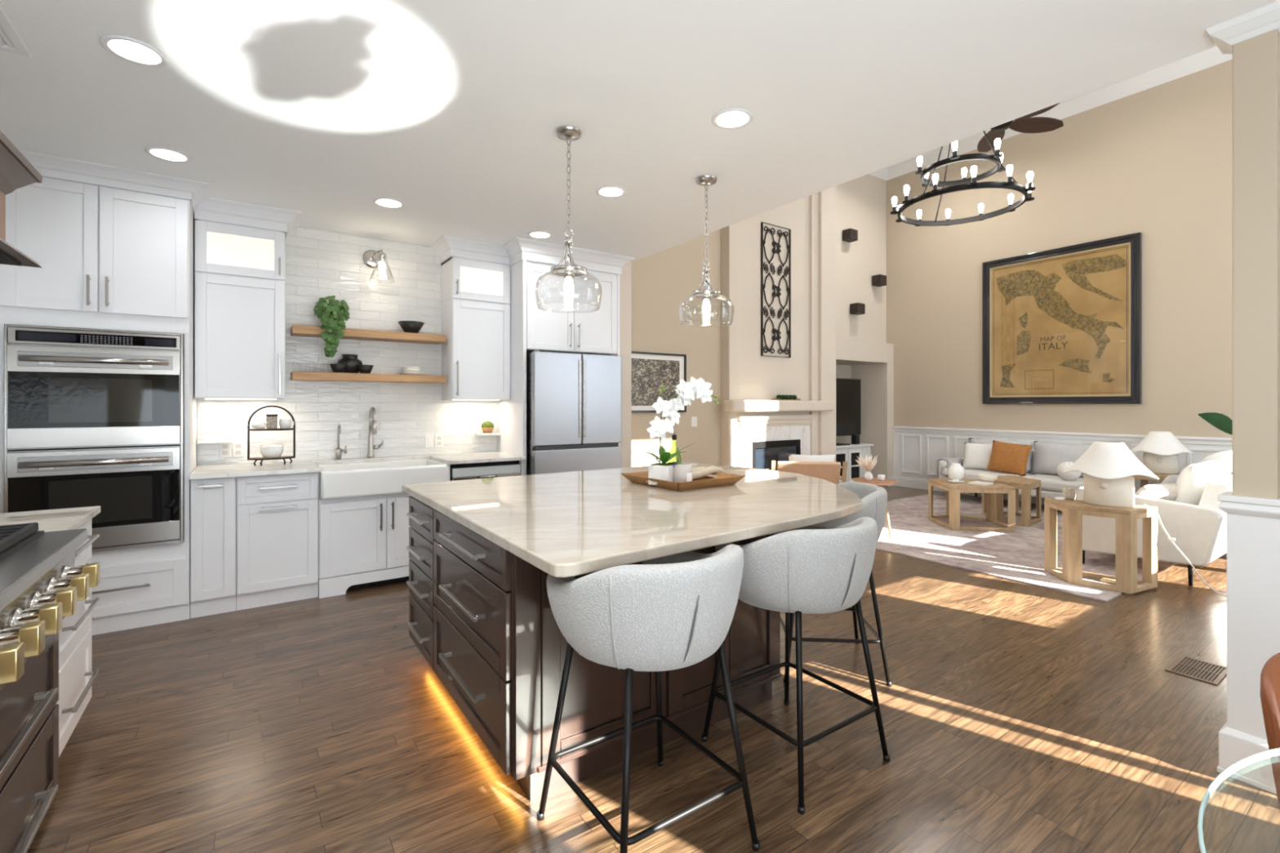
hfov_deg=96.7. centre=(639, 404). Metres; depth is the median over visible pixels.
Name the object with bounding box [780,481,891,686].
bar stool
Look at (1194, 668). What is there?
grille
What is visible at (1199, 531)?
armchair
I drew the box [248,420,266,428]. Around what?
bird figurine
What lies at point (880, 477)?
candle
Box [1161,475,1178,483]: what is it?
pillow
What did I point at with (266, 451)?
bowl
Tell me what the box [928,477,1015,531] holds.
coffee table
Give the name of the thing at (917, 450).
wainscoting
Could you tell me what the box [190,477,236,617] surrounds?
base cabinet
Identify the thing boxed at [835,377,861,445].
television
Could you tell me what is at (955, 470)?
vase
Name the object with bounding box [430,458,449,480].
filler panel
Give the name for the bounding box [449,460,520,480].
dishwasher
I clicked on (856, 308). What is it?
wall light
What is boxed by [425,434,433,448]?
light switch
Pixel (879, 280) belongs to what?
wall light
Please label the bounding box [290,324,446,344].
floating shelf
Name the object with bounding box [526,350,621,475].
refrigerator
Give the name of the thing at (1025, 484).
coffee table
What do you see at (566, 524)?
island countertop
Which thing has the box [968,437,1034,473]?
cushion
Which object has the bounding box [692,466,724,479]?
tea towel
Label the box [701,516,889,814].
bar stool
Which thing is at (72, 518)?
countertop
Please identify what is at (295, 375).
floating shelf
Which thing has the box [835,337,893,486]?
wall niche
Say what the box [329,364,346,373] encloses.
bowl
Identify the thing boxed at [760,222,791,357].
wall panel
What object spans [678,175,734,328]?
pendant light
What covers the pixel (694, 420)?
light switch
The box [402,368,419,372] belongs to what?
bowl
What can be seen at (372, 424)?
kitchen faucet
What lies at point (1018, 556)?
area rug
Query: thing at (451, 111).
ceiling
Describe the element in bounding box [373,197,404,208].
recessed light
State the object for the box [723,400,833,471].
fireplace
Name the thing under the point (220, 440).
wall ledge
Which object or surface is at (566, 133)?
pendant light
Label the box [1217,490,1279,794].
wainscoting
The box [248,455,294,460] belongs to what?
shelf
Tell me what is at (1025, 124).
ceiling fan
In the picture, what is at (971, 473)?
seat cushion
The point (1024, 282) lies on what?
print
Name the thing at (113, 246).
tall cabinet
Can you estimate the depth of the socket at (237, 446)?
4.22 m
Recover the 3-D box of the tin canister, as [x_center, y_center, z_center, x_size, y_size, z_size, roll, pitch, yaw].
[-2.679,0.127,4.141,0.070,0.103,0.064,0,0,-34]
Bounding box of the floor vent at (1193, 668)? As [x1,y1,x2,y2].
[1164,654,1226,685]
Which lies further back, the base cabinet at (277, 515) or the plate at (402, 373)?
the plate at (402, 373)
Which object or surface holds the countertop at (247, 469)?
on the base cabinet at (363, 541)
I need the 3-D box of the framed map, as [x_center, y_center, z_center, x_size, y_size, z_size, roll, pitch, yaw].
[5.511,-1.032,7.564,0.050,2.057,1.785,0,0,-34]
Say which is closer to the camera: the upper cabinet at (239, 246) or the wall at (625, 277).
the upper cabinet at (239, 246)
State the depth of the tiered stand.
4.08 m
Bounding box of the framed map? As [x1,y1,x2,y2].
[982,232,1142,404]
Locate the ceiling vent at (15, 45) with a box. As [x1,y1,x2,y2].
[0,4,31,57]
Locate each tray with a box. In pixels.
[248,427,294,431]
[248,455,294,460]
[621,471,744,491]
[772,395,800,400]
[772,398,800,400]
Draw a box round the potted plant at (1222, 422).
[1198,412,1232,435]
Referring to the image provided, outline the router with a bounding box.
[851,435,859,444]
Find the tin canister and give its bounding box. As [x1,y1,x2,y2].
[266,414,277,428]
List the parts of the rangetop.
knob, knob, knob, knob, knob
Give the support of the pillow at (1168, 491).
on the armchair at (1199, 531)
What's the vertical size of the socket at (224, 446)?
0.078 m
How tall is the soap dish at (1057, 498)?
0.024 m
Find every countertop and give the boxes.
[0,506,100,532]
[189,451,525,479]
[401,462,862,577]
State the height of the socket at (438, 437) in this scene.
0.078 m
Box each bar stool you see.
[537,544,759,852]
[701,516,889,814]
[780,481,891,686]
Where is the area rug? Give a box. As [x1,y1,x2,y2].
[875,494,1177,602]
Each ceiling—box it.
[0,0,1279,262]
[887,44,1217,168]
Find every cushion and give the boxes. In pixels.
[942,468,1032,479]
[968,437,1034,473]
[1022,473,1083,492]
[1030,440,1091,477]
[1174,457,1230,505]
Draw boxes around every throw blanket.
[936,457,963,478]
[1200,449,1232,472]
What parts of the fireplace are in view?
cornice, firebox glass, firebox frame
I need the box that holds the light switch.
[691,417,697,426]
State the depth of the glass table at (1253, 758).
0.93 m
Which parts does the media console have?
door pane, glass door, glass door, door pane, plank door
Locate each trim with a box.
[869,46,1232,181]
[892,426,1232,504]
[1205,0,1279,53]
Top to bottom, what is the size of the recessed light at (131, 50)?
0.009 m
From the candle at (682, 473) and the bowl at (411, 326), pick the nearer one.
the candle at (682, 473)
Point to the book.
(976, 482)
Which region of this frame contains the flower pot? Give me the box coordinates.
[482,426,493,433]
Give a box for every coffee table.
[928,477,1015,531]
[982,475,1040,526]
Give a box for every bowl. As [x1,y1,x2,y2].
[260,444,283,457]
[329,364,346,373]
[356,364,373,373]
[397,320,424,333]
[402,366,419,368]
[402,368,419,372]
[977,474,997,482]
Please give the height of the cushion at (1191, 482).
0.446 m
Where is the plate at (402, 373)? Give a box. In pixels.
[399,372,426,374]
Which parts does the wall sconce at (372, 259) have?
arm, lamp shade, bulb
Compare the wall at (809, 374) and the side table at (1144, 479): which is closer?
the side table at (1144, 479)
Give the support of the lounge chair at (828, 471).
on the area rug
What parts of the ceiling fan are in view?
blade, motor, blade, blade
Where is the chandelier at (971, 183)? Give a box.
[889,130,1035,226]
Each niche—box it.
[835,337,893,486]
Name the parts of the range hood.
cornice, molding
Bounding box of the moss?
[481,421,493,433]
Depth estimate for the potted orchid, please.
3.03 m
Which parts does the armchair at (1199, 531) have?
leg, arm, leg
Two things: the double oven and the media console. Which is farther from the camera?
the media console
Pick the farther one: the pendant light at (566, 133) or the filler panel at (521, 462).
the filler panel at (521, 462)
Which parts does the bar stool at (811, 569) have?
leg, seat, leg, backrest, leg, leg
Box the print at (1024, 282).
[995,253,1126,387]
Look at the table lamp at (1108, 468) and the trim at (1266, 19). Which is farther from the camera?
the table lamp at (1108, 468)
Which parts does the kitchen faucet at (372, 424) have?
spout, lever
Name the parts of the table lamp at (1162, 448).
lamp shade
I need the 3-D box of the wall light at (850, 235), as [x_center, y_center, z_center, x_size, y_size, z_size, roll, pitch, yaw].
[3.281,-2.635,8.898,0.190,0.160,0.159,0,0,-34]
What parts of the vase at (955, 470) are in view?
handle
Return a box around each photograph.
[631,351,686,413]
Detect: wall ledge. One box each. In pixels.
[196,438,231,444]
[475,432,501,435]
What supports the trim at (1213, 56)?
attached to the wall at (1156, 162)
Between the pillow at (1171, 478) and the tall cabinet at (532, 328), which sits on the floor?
the tall cabinet at (532, 328)
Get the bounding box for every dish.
[947,479,964,483]
[1054,496,1065,500]
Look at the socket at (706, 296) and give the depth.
3.49 m
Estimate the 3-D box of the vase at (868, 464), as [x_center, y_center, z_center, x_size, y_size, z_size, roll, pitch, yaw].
[2.352,0.649,5.871,0.224,0.271,0.233,0,0,-34]
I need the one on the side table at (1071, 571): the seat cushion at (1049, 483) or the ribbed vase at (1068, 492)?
the ribbed vase at (1068, 492)
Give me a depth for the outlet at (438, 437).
5.04 m
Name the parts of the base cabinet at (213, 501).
handle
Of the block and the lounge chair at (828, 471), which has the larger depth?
the lounge chair at (828, 471)
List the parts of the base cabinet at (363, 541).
door, handle, handle, door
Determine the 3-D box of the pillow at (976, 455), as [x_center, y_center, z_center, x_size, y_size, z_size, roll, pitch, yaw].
[4.742,0.731,7.945,0.188,0.369,0.420,0,0,-43]
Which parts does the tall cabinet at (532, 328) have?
door, crown molding, handle, handle, door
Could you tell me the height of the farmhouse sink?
0.198 m
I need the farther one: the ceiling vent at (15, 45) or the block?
the block
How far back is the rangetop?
1.59 m
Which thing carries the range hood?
attached to the wall
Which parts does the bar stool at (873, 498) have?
leg, backrest, leg, leg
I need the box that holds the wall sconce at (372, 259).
[362,249,395,283]
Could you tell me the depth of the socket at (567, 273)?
2.88 m
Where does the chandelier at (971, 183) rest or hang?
hanging from the ceiling at (1214, 46)
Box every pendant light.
[534,125,602,313]
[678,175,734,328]
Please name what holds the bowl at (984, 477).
on the coffee table at (953, 491)
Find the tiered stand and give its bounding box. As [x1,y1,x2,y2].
[247,405,295,466]
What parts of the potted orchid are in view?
pot, stem, stem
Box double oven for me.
[4,324,184,551]
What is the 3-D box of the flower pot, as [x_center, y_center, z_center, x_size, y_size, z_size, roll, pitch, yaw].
[-1.402,0.239,5.242,0.112,0.052,0.112,0,0,-34]
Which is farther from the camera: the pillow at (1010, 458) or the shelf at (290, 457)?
the pillow at (1010, 458)
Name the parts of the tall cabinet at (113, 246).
door, handle, handle, crown molding, handle, drawer, door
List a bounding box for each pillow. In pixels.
[788,453,835,462]
[962,442,992,470]
[986,440,1032,475]
[1056,461,1081,480]
[1134,483,1177,501]
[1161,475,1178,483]
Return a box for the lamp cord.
[1143,504,1226,596]
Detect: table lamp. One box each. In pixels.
[1062,441,1159,507]
[1129,431,1194,474]
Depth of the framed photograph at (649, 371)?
6.36 m
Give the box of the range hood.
[0,130,42,267]
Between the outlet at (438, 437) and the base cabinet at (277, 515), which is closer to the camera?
the base cabinet at (277, 515)
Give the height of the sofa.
0.727 m
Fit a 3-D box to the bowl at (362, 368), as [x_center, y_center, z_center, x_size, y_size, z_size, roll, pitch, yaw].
[-2.196,-0.277,4.545,0.124,0.068,0.123,0,0,-34]
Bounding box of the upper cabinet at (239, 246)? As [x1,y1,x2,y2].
[194,196,302,399]
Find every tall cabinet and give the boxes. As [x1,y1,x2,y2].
[0,149,210,635]
[497,236,634,475]
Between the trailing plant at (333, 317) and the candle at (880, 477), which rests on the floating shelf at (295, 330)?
the trailing plant at (333, 317)
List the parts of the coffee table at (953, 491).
leg, rail, rail, rail, leg, leg, rail, rail, rail, leg, rail, leg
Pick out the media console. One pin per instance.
(846, 453)
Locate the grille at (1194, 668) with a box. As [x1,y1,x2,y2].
[1173,657,1223,681]
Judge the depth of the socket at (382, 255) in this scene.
4.60 m
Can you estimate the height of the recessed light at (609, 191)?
0.009 m
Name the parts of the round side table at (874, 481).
leg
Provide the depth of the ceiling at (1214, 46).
7.04 m
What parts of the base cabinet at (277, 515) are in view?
drawer, door, handle, handle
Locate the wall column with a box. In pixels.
[1232,29,1279,498]
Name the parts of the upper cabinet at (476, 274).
handle, handle, crown molding, glass door, door, lit pane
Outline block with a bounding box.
[1099,577,1115,584]
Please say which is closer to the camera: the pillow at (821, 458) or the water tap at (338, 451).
the water tap at (338, 451)
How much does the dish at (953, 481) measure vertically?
0.040 m
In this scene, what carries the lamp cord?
hanging from the side table at (1071, 571)
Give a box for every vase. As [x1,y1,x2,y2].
[337,354,362,373]
[855,454,877,480]
[940,462,965,479]
[1062,486,1076,499]
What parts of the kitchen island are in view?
handle, handle, handle, handle, drawer, drawer, drawer, drawer, handle, handle, handle, drawer, drawer, drawer, corner post, panel, panel, panel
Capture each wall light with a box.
[842,228,857,242]
[849,302,865,315]
[871,274,886,286]
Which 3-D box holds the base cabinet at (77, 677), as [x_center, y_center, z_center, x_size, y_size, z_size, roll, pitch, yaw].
[-2.432,0.913,2.030,0.684,0.883,0.570,0,0,-34]
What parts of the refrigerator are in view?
door, freezer drawer, handle, handle, door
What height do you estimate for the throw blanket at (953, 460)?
0.322 m
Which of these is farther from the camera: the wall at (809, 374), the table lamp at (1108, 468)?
the wall at (809, 374)
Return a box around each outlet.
[218,442,231,457]
[232,441,244,457]
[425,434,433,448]
[435,434,443,447]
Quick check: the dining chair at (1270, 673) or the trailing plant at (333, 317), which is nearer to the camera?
the dining chair at (1270, 673)
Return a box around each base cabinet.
[0,632,58,852]
[55,518,99,756]
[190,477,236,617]
[236,472,318,610]
[318,459,446,598]
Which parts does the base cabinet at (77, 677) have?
drawer, drawer, handle, handle, drawer, handle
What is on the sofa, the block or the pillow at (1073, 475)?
the pillow at (1073, 475)
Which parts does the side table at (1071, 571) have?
leg, rail, rail, leg, rail, rail, rail, leg, rail, rail, leg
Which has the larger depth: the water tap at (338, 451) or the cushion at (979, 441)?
the cushion at (979, 441)
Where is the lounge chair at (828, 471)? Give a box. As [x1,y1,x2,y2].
[765,460,847,484]
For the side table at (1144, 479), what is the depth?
6.32 m
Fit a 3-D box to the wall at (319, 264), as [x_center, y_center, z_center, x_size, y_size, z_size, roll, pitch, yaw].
[-1.556,-1.285,5.280,6.110,5.280,0.132,0,0,-34]
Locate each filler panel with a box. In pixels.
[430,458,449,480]
[519,460,523,475]
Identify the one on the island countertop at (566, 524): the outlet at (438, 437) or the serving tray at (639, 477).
the serving tray at (639, 477)
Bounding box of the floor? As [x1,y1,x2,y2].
[26,484,1279,852]
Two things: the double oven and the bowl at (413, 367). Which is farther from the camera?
the bowl at (413, 367)
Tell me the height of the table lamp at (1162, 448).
0.470 m
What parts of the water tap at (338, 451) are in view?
spout, lever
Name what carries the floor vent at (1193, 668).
in the floor
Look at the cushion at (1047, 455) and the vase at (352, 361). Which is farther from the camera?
the cushion at (1047, 455)
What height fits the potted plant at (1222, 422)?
1.299 m
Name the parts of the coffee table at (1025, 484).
leg, leg, rail, rail, leg, rail, leg, rail, rail, leg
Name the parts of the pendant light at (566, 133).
lamp shade, chain, bulb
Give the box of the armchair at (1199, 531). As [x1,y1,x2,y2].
[1076,474,1232,586]
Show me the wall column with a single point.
(1256, 60)
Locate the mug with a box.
[279,419,293,428]
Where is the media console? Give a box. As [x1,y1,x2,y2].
[835,442,873,483]
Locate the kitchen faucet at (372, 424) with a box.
[367,407,383,457]
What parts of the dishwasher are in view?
door, control panel, handle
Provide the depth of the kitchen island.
2.12 m
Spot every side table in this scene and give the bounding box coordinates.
[851,477,897,539]
[1044,497,1157,594]
[1130,471,1180,488]
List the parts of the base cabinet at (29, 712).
handle, drawer, handle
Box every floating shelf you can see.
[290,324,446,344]
[290,371,446,383]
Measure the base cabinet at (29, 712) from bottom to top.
0.608 m
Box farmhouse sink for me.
[317,458,448,499]
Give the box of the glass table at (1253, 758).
[1197,747,1279,852]
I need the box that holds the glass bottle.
[669,427,681,462]
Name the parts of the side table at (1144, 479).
leg, rail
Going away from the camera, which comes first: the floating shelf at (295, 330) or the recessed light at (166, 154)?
the recessed light at (166, 154)
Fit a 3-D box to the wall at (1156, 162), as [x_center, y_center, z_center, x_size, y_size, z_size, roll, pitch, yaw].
[5.982,-1.285,7.047,0.140,5.280,7.750,0,0,-34]
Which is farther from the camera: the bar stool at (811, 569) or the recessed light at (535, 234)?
the recessed light at (535, 234)
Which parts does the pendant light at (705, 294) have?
chain, bulb, lamp shade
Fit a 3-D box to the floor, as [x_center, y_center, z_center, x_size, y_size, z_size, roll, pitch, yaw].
[1.781,1.405,4.164,10.350,0.100,7.750,0,0,-34]
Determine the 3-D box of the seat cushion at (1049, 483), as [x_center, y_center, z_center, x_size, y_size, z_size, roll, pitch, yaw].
[5.270,0.985,6.989,0.600,0.140,0.920,0,0,-34]
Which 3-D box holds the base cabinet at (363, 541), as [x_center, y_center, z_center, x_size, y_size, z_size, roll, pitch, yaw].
[-2.044,0.913,4.463,0.880,0.883,0.684,0,0,-34]
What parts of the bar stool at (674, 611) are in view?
leg, seat, leg, backrest, leg, leg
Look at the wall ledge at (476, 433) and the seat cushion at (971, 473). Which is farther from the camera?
the seat cushion at (971, 473)
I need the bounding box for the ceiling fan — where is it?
[977,102,1063,152]
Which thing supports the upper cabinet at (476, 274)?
attached to the wall at (319, 264)
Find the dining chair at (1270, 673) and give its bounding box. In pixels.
[1260,652,1279,810]
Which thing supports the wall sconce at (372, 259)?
attached to the wall at (319, 264)
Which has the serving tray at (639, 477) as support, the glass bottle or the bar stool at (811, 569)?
the glass bottle
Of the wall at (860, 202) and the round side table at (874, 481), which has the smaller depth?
the round side table at (874, 481)
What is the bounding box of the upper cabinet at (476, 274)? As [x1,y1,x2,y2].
[430,235,510,400]
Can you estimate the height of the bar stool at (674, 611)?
0.924 m
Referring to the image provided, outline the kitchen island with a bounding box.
[406,496,781,800]
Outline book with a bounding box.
[968,480,993,485]
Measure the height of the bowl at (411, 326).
0.100 m
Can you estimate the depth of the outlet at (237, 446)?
4.22 m
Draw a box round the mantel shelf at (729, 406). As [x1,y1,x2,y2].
[723,400,833,412]
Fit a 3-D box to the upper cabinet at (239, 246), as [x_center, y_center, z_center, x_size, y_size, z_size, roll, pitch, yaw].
[-2.804,-0.709,4.091,0.616,1.351,0.415,0,0,-34]
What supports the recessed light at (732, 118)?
in the ceiling at (451, 111)
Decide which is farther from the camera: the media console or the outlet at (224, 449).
the media console
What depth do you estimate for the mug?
4.15 m
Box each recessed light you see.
[99,35,168,67]
[144,146,191,163]
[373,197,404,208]
[527,231,552,239]
[595,185,626,198]
[711,107,753,129]
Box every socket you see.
[222,444,227,455]
[235,444,240,454]
[377,252,386,262]
[437,436,440,444]
[563,244,574,278]
[702,272,711,300]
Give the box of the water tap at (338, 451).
[335,424,346,459]
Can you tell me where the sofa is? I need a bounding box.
[937,449,1083,499]
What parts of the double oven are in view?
oven door, handle, oven door, handle, door glass, door glass, control panel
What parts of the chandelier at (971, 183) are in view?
bulb, bulb, bulb, bulb, rod, bulb, rod, rod, rod, bulb, bulb, bulb, bulb, bulb, rod, bulb, rod, bulb, bulb, bulb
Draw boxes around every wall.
[196,226,720,466]
[619,261,631,467]
[720,186,835,466]
[835,173,886,342]
[886,59,1232,438]
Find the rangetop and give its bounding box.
[0,522,100,691]
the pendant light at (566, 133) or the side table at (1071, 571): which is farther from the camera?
the side table at (1071, 571)
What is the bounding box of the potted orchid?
[636,376,719,485]
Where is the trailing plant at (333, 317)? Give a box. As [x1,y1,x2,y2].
[312,295,349,357]
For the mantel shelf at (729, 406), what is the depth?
7.05 m
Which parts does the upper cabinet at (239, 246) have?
glass door, door, lit pane, crown molding, handle, handle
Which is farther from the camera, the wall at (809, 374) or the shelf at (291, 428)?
the wall at (809, 374)
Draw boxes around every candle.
[673,462,692,482]
[877,474,884,479]

